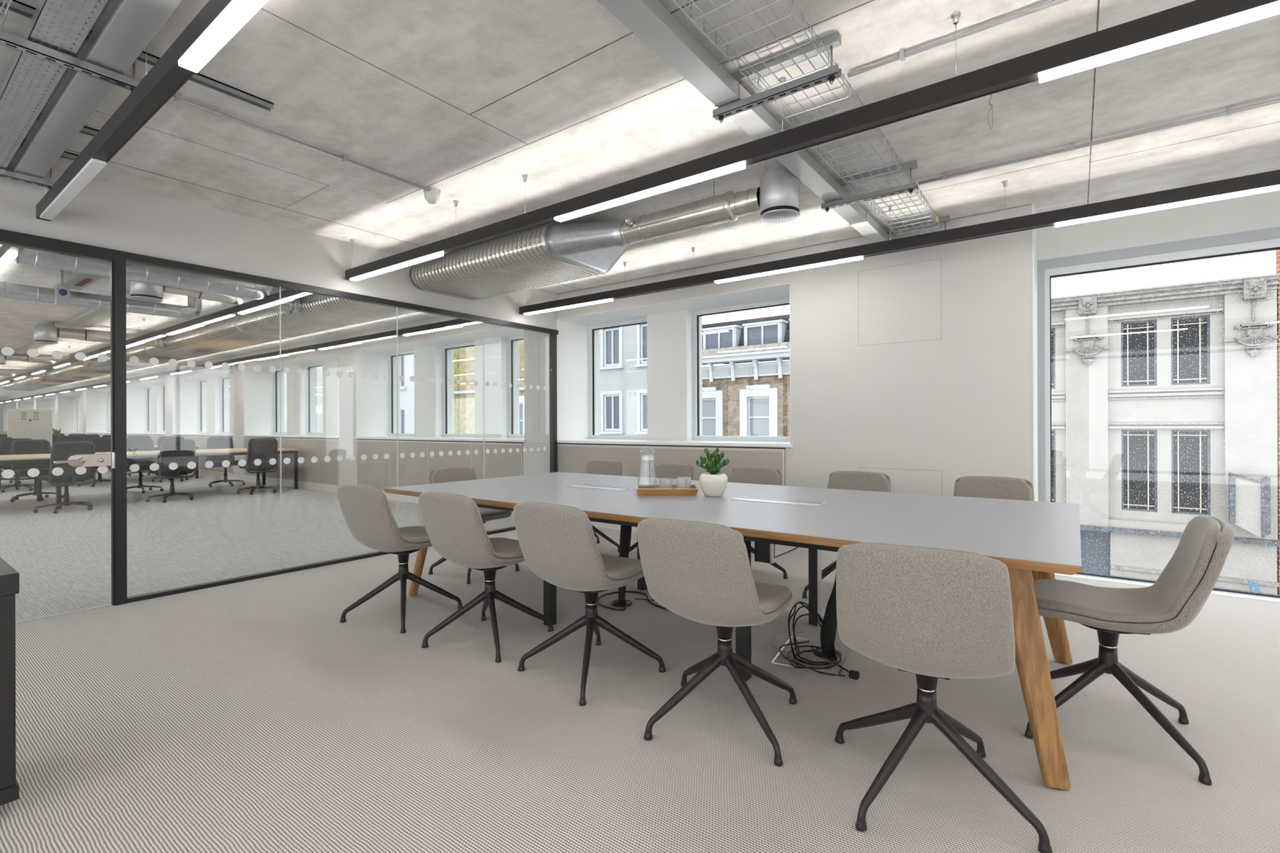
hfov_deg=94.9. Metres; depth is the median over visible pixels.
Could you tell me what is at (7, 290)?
ventilation duct
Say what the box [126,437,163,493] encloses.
chair
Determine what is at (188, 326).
diffuser
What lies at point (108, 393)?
window
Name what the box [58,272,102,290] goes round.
tray
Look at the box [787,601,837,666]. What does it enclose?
power cable
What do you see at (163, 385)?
window
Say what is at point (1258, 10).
diffuser
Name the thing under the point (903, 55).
conduit
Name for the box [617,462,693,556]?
chair
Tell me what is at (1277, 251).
brick building
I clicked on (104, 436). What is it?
chair
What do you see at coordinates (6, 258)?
diffuser
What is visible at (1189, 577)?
chair
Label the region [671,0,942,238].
cable tray
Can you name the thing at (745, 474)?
chair
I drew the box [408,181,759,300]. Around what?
ventilation duct
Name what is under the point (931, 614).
chair
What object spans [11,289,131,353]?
trunking
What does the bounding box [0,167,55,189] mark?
support
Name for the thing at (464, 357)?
brick building
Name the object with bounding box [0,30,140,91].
support
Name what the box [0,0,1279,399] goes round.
ceiling
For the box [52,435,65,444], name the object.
chair
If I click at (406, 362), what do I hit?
windows
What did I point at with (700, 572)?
chair
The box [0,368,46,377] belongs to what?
ventilation duct
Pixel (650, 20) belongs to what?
ceiling beam
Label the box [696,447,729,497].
potted succulent
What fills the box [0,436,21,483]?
chair
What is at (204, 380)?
window
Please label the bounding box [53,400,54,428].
window
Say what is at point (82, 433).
chair
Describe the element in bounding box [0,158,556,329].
wall
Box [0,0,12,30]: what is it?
cable tray
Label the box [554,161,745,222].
diffuser
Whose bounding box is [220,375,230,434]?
window
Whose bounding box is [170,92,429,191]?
conduit
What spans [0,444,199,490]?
desk
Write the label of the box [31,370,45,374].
diffuser
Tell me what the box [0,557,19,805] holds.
base cabinet
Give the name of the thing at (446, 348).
window
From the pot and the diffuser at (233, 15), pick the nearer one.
the diffuser at (233, 15)
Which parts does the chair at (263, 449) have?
arm, seat, frame, arm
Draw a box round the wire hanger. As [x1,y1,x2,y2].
[987,93,992,128]
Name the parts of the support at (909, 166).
threaded rod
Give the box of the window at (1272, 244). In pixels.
[1044,237,1279,599]
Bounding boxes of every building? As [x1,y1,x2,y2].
[453,339,524,434]
[1051,273,1279,595]
[1275,249,1279,595]
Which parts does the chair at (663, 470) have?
leg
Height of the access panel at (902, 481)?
0.680 m
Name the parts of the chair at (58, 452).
arm, arm, seat, frame, arm, arm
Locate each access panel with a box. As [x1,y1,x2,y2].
[857,258,942,346]
[858,467,942,495]
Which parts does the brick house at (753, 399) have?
pane, pane, cornice, pane, pane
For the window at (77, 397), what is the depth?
25.75 m
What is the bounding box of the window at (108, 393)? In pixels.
[107,392,110,431]
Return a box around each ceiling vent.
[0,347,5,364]
[33,320,57,344]
[129,280,163,302]
[760,157,799,223]
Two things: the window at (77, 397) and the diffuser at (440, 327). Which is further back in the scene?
the window at (77, 397)
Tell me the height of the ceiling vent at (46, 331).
0.349 m
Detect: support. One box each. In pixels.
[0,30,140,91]
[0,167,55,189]
[712,31,841,123]
[821,160,917,213]
[882,215,950,233]
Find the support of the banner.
attached to the building at (1159, 394)
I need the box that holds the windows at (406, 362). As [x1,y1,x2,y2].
[284,354,413,433]
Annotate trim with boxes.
[15,604,112,623]
[1037,223,1279,260]
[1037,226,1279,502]
[1054,573,1279,602]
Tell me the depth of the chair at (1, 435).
19.51 m
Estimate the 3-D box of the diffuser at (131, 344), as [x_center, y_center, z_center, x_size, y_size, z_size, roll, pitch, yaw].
[-8.226,-1.290,9.486,1.310,0.018,0.058,0,0,37]
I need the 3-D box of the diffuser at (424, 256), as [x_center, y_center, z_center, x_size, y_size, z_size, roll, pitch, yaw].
[-2.051,-1.312,4.886,1.310,0.018,0.058,0,0,37]
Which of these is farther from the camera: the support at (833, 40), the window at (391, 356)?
the window at (391, 356)
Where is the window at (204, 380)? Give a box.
[199,378,206,433]
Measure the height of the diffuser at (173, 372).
0.018 m
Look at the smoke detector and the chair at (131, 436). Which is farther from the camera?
the chair at (131, 436)
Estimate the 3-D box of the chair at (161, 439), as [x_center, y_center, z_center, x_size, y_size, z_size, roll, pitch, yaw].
[-10.641,0.748,13.321,0.657,1.017,0.633,0,0,-43]
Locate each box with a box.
[54,270,69,306]
[770,636,852,676]
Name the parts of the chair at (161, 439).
frame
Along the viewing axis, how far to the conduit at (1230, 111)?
3.40 m
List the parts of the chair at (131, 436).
frame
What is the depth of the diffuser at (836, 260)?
4.98 m
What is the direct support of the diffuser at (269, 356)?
attached to the linear pendant light at (455, 323)
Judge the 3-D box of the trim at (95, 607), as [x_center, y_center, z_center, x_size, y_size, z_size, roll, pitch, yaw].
[-5.287,1.236,1.803,0.032,0.004,5.590,0,0,37]
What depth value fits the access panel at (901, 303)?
5.05 m
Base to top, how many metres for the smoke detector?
0.096 m
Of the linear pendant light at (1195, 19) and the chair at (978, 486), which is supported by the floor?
the chair at (978, 486)
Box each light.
[0,244,23,272]
[0,288,311,383]
[0,318,479,403]
[35,0,268,221]
[237,297,293,314]
[345,0,1279,280]
[519,169,1279,315]
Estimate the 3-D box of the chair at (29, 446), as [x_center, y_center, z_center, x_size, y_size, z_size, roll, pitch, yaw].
[-10.208,0.747,9.942,0.633,1.017,0.657,0,0,32]
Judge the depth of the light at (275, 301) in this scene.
6.41 m
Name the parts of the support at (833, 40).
threaded rod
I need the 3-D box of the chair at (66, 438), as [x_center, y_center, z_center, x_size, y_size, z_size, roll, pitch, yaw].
[-13.150,0.757,13.680,0.633,1.017,0.657,0,0,34]
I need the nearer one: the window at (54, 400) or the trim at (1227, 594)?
the trim at (1227, 594)
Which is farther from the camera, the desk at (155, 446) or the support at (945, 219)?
the desk at (155, 446)
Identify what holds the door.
in the wall at (106, 215)
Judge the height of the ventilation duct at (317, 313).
0.286 m
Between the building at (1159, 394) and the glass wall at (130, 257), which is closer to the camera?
the glass wall at (130, 257)
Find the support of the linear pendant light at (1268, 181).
hanging from the ceiling
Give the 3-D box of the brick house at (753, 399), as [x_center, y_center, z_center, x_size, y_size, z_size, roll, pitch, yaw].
[6.510,2.522,21.636,9.360,13.350,3.500,0,0,37]
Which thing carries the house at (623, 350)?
on the ground
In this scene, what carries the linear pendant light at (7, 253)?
hanging from the ceiling
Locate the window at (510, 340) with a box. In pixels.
[507,334,524,438]
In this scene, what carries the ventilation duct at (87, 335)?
attached to the ventilation duct at (317, 313)
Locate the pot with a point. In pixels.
(712, 484)
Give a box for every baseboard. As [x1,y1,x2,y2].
[158,468,513,515]
[591,521,1033,580]
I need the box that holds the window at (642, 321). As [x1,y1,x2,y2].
[588,318,647,439]
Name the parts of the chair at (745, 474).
leg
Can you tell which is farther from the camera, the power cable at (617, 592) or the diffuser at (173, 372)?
the diffuser at (173, 372)
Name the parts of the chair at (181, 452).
arm, seat, frame, arm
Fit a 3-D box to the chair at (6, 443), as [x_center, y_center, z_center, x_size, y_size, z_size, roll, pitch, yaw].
[-12.073,0.753,11.392,0.633,1.017,0.657,0,0,43]
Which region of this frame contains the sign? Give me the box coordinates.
[1228,471,1271,537]
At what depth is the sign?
13.63 m
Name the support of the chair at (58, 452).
on the floor
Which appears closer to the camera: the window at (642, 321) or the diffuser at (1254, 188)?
the diffuser at (1254, 188)
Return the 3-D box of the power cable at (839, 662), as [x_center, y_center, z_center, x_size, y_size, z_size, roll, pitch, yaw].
[0.898,1.164,3.015,0.279,0.102,0.360,0,0,-2]
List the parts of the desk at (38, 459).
leg, leg, rail, leg, leg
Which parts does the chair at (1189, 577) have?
leg, leg, mounting plate, leg, leg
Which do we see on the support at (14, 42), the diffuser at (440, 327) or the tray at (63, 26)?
the tray at (63, 26)
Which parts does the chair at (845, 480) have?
leg, leg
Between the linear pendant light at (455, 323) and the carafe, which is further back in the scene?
the linear pendant light at (455, 323)
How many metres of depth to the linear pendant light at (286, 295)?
7.70 m
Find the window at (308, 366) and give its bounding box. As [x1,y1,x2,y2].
[306,362,322,435]
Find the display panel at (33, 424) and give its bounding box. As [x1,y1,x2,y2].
[7,408,52,479]
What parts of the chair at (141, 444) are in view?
arm, seat, frame, arm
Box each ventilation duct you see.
[0,281,202,319]
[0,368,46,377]
[1,293,417,391]
[5,353,92,366]
[16,248,272,299]
[57,327,164,347]
[163,285,300,314]
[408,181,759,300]
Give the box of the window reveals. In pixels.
[15,190,1279,487]
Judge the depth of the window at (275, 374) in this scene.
13.90 m
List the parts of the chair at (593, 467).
leg, leg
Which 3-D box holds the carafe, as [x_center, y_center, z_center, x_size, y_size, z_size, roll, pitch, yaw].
[0.046,0.280,3.756,0.134,0.288,0.134,0,0,37]
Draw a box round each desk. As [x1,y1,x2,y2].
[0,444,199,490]
[0,448,298,509]
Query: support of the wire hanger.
hanging from the ceiling
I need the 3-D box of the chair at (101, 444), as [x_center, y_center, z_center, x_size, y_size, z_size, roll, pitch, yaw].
[-11.361,0.751,12.351,0.633,1.017,0.657,0,0,30]
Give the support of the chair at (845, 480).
on the floor
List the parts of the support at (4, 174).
threaded rod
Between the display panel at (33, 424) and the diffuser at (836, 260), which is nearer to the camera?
the diffuser at (836, 260)
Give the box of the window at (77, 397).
[77,396,79,431]
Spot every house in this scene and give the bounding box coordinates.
[599,323,647,435]
[702,314,790,436]
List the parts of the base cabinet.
panel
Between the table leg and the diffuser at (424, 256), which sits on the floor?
the table leg
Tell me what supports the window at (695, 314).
in the window reveals
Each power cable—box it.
[596,591,669,610]
[634,598,663,607]
[771,631,805,653]
[778,640,859,679]
[786,640,849,672]
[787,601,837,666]
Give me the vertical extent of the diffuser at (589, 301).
0.018 m
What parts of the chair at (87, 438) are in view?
frame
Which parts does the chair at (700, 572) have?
leg, leg, mounting plate, leg, leg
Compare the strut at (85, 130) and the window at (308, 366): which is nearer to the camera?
the strut at (85, 130)
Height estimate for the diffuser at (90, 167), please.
0.018 m
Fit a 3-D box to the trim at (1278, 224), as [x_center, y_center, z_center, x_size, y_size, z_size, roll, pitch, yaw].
[4.881,-1.381,3.691,3.950,0.017,0.010,0,0,37]
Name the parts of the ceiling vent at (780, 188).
plate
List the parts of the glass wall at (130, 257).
floor rail, head rail, post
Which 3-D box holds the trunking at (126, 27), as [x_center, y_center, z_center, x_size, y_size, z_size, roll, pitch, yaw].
[-2.341,-1.574,2.558,3.800,0.075,0.125,0,0,37]
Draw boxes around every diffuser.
[0,252,17,272]
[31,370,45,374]
[40,157,106,220]
[53,363,70,368]
[84,354,98,359]
[126,341,144,347]
[166,324,204,335]
[170,370,191,374]
[178,0,268,72]
[256,354,288,359]
[318,342,361,350]
[350,252,444,280]
[403,324,462,336]
[524,298,613,315]
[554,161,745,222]
[714,256,862,283]
[1038,0,1279,83]
[1054,184,1279,226]
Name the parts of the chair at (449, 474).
leg, leg, leg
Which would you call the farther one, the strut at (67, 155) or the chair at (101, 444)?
the chair at (101, 444)
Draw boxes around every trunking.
[9,0,182,178]
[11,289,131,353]
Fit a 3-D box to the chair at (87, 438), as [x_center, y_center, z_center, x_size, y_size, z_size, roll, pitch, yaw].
[-16.290,0.768,17.505,0.633,1.017,0.657,0,0,32]
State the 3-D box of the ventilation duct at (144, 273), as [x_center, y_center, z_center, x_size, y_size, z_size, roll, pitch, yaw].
[-4.558,-1.499,5.611,0.212,0.330,1.907,0,0,37]
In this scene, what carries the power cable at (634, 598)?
on the floor
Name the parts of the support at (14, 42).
threaded rod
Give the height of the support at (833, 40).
0.205 m
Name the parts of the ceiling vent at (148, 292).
plate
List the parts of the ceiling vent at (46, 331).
plate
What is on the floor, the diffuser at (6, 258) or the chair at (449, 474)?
the chair at (449, 474)
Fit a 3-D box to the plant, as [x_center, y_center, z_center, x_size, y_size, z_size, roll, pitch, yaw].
[-15.821,0.258,15.938,0.166,0.465,0.171,0,0,37]
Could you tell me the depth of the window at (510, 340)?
8.96 m
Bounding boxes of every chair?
[0,434,7,439]
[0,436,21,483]
[0,438,33,493]
[9,439,63,502]
[32,441,95,513]
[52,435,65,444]
[57,435,84,444]
[67,433,84,435]
[77,437,111,487]
[80,434,100,441]
[97,435,111,472]
[126,435,156,476]
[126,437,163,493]
[145,439,195,502]
[151,435,188,482]
[206,436,245,487]
[235,437,278,494]
[337,484,462,633]
[418,491,553,662]
[428,466,519,583]
[513,502,666,706]
[584,460,622,552]
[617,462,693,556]
[636,517,796,766]
[729,466,787,578]
[802,471,890,598]
[835,542,1052,852]
[953,475,1034,501]
[1024,515,1234,785]
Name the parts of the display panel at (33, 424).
panel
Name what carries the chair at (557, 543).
on the floor
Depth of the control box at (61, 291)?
6.14 m
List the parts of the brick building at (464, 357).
pane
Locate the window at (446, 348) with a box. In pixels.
[442,342,475,437]
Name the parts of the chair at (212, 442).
arm, frame, seat, arm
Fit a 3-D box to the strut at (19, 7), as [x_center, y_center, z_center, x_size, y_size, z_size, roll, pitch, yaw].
[-2.758,-1.655,1.930,0.042,0.030,2.820,0,0,37]
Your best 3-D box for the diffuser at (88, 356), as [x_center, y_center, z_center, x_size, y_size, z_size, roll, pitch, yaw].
[-10.282,-1.283,11.012,1.310,0.018,0.058,0,0,37]
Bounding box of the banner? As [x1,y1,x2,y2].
[1247,578,1261,593]
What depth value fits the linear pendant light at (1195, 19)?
2.50 m
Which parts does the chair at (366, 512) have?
leg, mounting plate, leg, leg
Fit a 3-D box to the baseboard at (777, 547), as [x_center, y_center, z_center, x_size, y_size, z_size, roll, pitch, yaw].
[0.971,1.167,5.986,5.060,0.100,0.014,0,0,37]
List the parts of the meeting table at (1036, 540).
leg, leg, power lid, leg, rail, leg, power lid, aluminium frame, leg, leg, leg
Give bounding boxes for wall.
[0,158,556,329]
[0,204,1038,501]
[125,252,558,603]
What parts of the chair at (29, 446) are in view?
arm, frame, seat, arm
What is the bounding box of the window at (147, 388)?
[146,386,151,432]
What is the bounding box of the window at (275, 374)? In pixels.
[273,368,287,435]
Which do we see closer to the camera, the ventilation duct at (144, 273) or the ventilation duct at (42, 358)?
the ventilation duct at (144, 273)
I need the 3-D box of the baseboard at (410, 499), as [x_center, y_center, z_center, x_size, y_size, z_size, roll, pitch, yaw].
[-21.452,1.238,22.621,50.580,0.115,0.014,0,0,37]
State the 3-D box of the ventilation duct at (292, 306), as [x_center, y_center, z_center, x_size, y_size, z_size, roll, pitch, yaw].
[-4.663,-1.499,6.780,0.224,0.224,1.340,0,0,37]
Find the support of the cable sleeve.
on the box at (779, 660)
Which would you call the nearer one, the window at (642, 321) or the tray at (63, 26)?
the tray at (63, 26)
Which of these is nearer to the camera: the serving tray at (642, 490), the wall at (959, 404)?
the serving tray at (642, 490)
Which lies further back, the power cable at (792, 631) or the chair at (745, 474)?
the chair at (745, 474)
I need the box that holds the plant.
[52,426,61,435]
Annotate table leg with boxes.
[610,524,632,607]
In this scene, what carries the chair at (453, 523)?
on the floor
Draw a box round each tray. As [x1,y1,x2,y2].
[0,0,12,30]
[0,0,109,170]
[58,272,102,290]
[636,484,698,495]
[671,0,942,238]
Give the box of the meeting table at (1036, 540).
[383,471,1081,790]
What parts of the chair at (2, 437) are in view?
frame, arm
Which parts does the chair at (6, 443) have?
seat, arm, frame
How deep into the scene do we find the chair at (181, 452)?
9.66 m
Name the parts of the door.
lever, lock plate, strike plate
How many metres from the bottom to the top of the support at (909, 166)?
0.205 m
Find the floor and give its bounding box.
[0,468,1279,852]
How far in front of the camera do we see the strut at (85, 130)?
3.29 m
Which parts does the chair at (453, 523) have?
leg, mounting plate, leg, leg, leg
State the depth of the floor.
2.43 m
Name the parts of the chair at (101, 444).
frame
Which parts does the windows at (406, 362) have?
pane, pane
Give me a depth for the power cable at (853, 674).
2.85 m
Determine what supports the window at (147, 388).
in the window reveals
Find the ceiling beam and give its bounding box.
[596,0,892,243]
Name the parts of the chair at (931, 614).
leg, leg, mounting plate, leg, leg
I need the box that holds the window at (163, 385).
[162,384,165,432]
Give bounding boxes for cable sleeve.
[813,576,841,659]
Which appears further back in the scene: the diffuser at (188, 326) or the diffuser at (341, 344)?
the diffuser at (341, 344)
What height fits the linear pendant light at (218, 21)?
0.370 m
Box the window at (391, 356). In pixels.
[388,350,413,436]
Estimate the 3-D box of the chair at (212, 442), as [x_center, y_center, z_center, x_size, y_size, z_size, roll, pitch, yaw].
[-8.564,0.741,12.158,0.633,1.017,0.657,0,0,34]
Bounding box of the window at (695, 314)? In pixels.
[692,297,790,441]
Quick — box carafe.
[637,446,657,488]
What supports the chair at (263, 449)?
on the floor
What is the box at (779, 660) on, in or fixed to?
on the floor
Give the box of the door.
[0,228,127,605]
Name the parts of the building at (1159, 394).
pane, pane, pane, pane, cornice, cornice, cornice, cornice, cornice, cornice, pane, pane, fascia moulding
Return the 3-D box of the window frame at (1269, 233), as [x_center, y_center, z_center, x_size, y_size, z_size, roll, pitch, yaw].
[4.885,-0.085,3.692,3.954,2.575,0.008,0,0,37]
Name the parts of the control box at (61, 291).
drop rod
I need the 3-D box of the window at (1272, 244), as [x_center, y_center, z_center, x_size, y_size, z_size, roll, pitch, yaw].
[4.348,-0.050,4.145,2.455,2.510,0.060,0,0,37]
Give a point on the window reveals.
(666, 331)
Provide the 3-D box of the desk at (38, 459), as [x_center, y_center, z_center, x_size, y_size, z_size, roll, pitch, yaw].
[-9.330,0.860,9.272,1.560,0.785,6.770,0,0,37]
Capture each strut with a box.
[0,0,273,111]
[20,140,78,160]
[36,112,98,136]
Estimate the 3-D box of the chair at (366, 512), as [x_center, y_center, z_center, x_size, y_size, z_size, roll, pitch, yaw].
[-1.542,0.790,3.767,0.544,0.865,0.641,0,0,25]
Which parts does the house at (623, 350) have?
pane, pane, pane, pane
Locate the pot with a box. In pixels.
[699,472,728,497]
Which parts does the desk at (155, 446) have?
leg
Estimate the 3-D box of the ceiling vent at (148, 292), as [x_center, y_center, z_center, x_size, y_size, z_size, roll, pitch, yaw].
[-5.145,-1.488,6.129,0.270,0.349,0.270,0,0,37]
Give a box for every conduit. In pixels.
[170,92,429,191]
[847,0,1068,77]
[918,98,1279,184]
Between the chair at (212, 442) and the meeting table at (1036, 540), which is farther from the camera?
the chair at (212, 442)
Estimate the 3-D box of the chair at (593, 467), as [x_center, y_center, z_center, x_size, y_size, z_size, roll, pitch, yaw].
[-0.509,0.787,5.776,0.666,0.865,0.602,0,0,-37]
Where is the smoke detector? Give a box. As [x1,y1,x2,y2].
[423,186,439,204]
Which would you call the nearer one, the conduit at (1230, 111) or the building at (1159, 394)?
the conduit at (1230, 111)
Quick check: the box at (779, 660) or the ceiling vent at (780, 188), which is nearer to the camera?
the box at (779, 660)
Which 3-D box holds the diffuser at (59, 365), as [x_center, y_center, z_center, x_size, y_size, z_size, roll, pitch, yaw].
[-12.338,-1.276,12.537,1.310,0.018,0.058,0,0,37]

